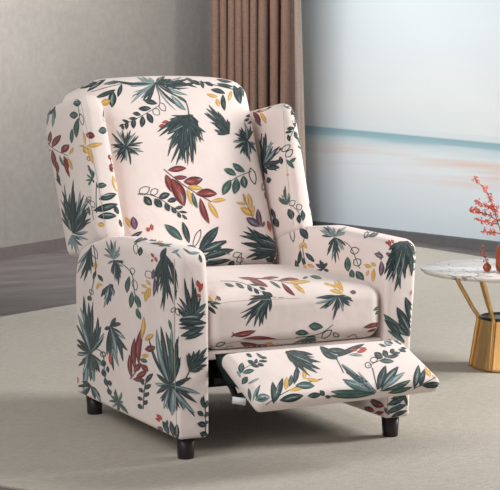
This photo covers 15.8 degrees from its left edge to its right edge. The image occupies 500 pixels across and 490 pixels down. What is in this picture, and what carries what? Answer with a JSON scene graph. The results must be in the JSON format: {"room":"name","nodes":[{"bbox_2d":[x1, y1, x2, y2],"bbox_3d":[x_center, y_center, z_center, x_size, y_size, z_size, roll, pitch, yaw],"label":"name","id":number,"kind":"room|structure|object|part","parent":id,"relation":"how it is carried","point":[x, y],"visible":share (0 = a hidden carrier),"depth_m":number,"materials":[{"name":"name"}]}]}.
{"room":"living room","nodes":[
{"label":"living room","id":0,"kind":"room"},
{"bbox_2d":[0,0,211,246],"bbox_3d":[-1.921,-1.173,8.057,0.122,2.770,7.600,3,7,29],"label":"wall","id":1,"kind":"structure","parent":0,"point":[50,49],"depth_m":9.59,"materials":[{"name":"grey paint"}]},
{"bbox_2d":[0,237,66,259],"bbox_3d":[-1.887,0.162,8.124,0.017,0.062,7.500,3,7,29],"label":"baseboard","id":2,"kind":"structure","parent":1,"relation":"attached to","point":[32,248],"depth_m":9.45,"materials":[{"name":"grey wood"}]},
{"bbox_2d":[211,0,294,111],"bbox_3d":[0.012,-1.353,10.262,0.491,2.580,0.132,3,7,25],"label":"curtain","id":3,"kind":"object","parent":1,"relation":"hanging from","point":[253,41],"visible":0.4,"depth_m":10.24,"materials":[{"name":"brown fabric"}]},
{"bbox_2d":[294,0,305,178],"bbox_3d":[0.254,-1.364,10.366,0.168,2.580,0.042,2,6,19],"label":"sheer curtain","id":4,"kind":"object","parent":1,"relation":"hanging from","point":[299,87],"visible":0.25,"depth_m":10.40,"materials":[{"name":"beige fabric"}]},
{"bbox_2d":[0,242,495,489],"bbox_3d":[-0.740,0.496,5.759,12.000,0.100,14.500,-3,7,-26],"label":"floor","id":5,"kind":"structure","parent":0,"point":[46,280],"depth_m":8.38,"materials":[{"name":"grey wood"}]},
{"bbox_2d":[0,246,499,489],"bbox_3d":[0.644,0.459,5.616,5.441,0.004,7.426,-3,7,-26],"label":"rug","id":6,"kind":"object","parent":5,"relation":"on","point":[449,437],"visible":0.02,"depth_m":5.03,"materials":[{"name":"beige carpet"}]},
{"bbox_2d":[46,76,438,459],"bbox_3d":[-0.023,0.022,5.067,0.745,0.981,1.257,-3,7,-26],"label":"recliner armchair","id":7,"kind":"object","parent":6,"relation":"on","point":[185,210],"visible":1,"depth_m":5.02,"materials":[{"name":"fabric"}]},
{"bbox_3d":[-0.455,0.461,5.269,0.051,0.066,0.051,-3,7,-26],"label":"leg","id":8,"kind":"part","parent":7,"relation":"part of","materials":[{"name":"brown wood"}]},
{"bbox_3d":[-0.308,0.221,4.954,0.101,0.494,0.736,-3,7,-26],"label":"armrest","id":9,"kind":"part","parent":7,"relation":"part of","materials":[{"name":"fabric"}]},
{"bbox_3d":[-0.240,-0.200,5.418,0.575,0.615,0.389,-3,7,-26],"label":"backrest","id":10,"kind":"part","parent":7,"relation":"part of","materials":[{"name":"fabric"}]},
{"bbox_3d":[-0.167,0.522,4.690,0.051,0.066,0.051,-3,7,-26],"label":"leg","id":11,"kind":"part","parent":7,"relation":"part of","materials":[{"name":"brown wood"}]},
{"bbox_3d":[-0.038,0.340,5.110,0.526,0.188,0.630,-3,7,-26],"label":"frame","id":12,"kind":"part","parent":7,"relation":"part of","materials":[{"name":"black metal"}]},
{"bbox_2d":[206,264,377,349],"bbox_3d":[-0.004,0.155,5.020,0.529,0.168,0.610,-3,7,-26],"label":"seat cushion","id":13,"kind":"object","parent":7,"relation":"on","point":[249,306],"depth_m":4.78,"materials":[{"name":"fabric"}]},
{"bbox_3d":[0.114,0.275,4.793,0.528,0.022,0.036,-3,7,-26],"label":"rail","id":14,"kind":"part","parent":7,"relation":"part of","materials":[{"name":"fabric"}]},
{"bbox_3d":[0.251,0.193,5.230,0.114,0.496,0.738,-3,7,-26],"label":"armrest","id":15,"kind":"part","parent":7,"relation":"part of","materials":[{"name":"fabric"}]},
{"bbox_3d":[0.387,0.493,4.963,0.051,0.066,0.051,-3,7,-26],"label":"leg","id":16,"kind":"part","parent":7,"relation":"part of","materials":[{"name":"brown wood"}]},
{"bbox_2d":[420,259,499,372],"bbox_3d":[0.856,0.244,6.022,0.572,0.335,0.572,-3,7,-26],"label":"side table","id":17,"kind":"object","parent":6,"relation":"on","point":[485,348],"visible":0.99,"depth_m":5.97,"materials":[{"name":"white stone"}]},
{"bbox_3d":[0.723,0.246,6.031,0.098,0.318,0.014,0,6,4],"label":"leg","id":18,"kind":"part","parent":17,"relation":"part of","materials":[{"name":"gold metal"}]},
{"bbox_3d":[0.797,0.235,6.141,0.014,0.318,0.098,-3,7,-26],"label":"leg","id":19,"kind":"part","parent":17,"relation":"part of","materials":[{"name":"gold metal"}]},
{"bbox_2d":[483,262,490,271],"bbox_3d":[0.779,0.072,5.916,0.028,0.030,0.028,-3,7,-26],"label":"bud vase","id":20,"kind":"object","parent":17,"relation":"on","point":[486,267],"visible":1,"depth_m":5.91,"materials":[{"name":"orange glass"}]},
{"bbox_2d":[478,244,487,261],"bbox_3d":[0.768,0.038,5.916,0.029,0.079,0.030,-3,7,-26],"label":"twig","id":21,"kind":"object","parent":20,"relation":"in","point":[483,254],"visible":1,"depth_m":5.91,"materials":[{"name":"red plant"}]},
{"bbox_3d":[0.781,0.259,5.912,0.014,0.318,0.098,4,7,34],"label":"leg","id":22,"kind":"part","parent":17,"relation":"part of","materials":[{"name":"gold metal"}]},
{"bbox_2d":[495,244,499,271],"bbox_3d":[0.843,0.037,5.899,0.076,0.103,0.076,-3,7,-26],"label":"vase","id":23,"kind":"object","parent":17,"relation":"on","point":[497,266],"visible":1,"depth_m":5.88,"materials":[{"name":"orange glass"}]},
{"bbox_2d":[469,176,499,235],"bbox_3d":[0.808,-0.075,5.885,0.181,0.303,0.068,0,6,2],"label":"branch","id":24,"kind":"object","parent":23,"relation":"in","point":[491,207],"visible":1,"depth_m":5.88,"materials":[{"name":"red plant"}]},
{"bbox_3d":[1.215,-1.352,9.733,0.120,2.770,4.000,-5,8,-38],"label":"wall","id":25,"kind":"structure","parent":0,"visible":0},
{"bbox_2d":[301,0,499,241],"bbox_3d":[1.255,-1.321,9.565,0.030,2.596,3.284,-5,8,-38],"label":"window","id":26,"kind":"structure","parent":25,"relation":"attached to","point":[402,97],"depth_m":10.10,"materials":[{"name":"white glass"}]},
{"bbox_2d":[312,221,499,251],"bbox_3d":[1.149,-0.015,9.822,0.052,0.052,4.000,-5,8,-38],"label":"baseboard","id":27,"kind":"structure","parent":25,"relation":"attached to","point":[425,238],"depth_m":9.94,"materials":[{"name":"grey wood"}]}
]}

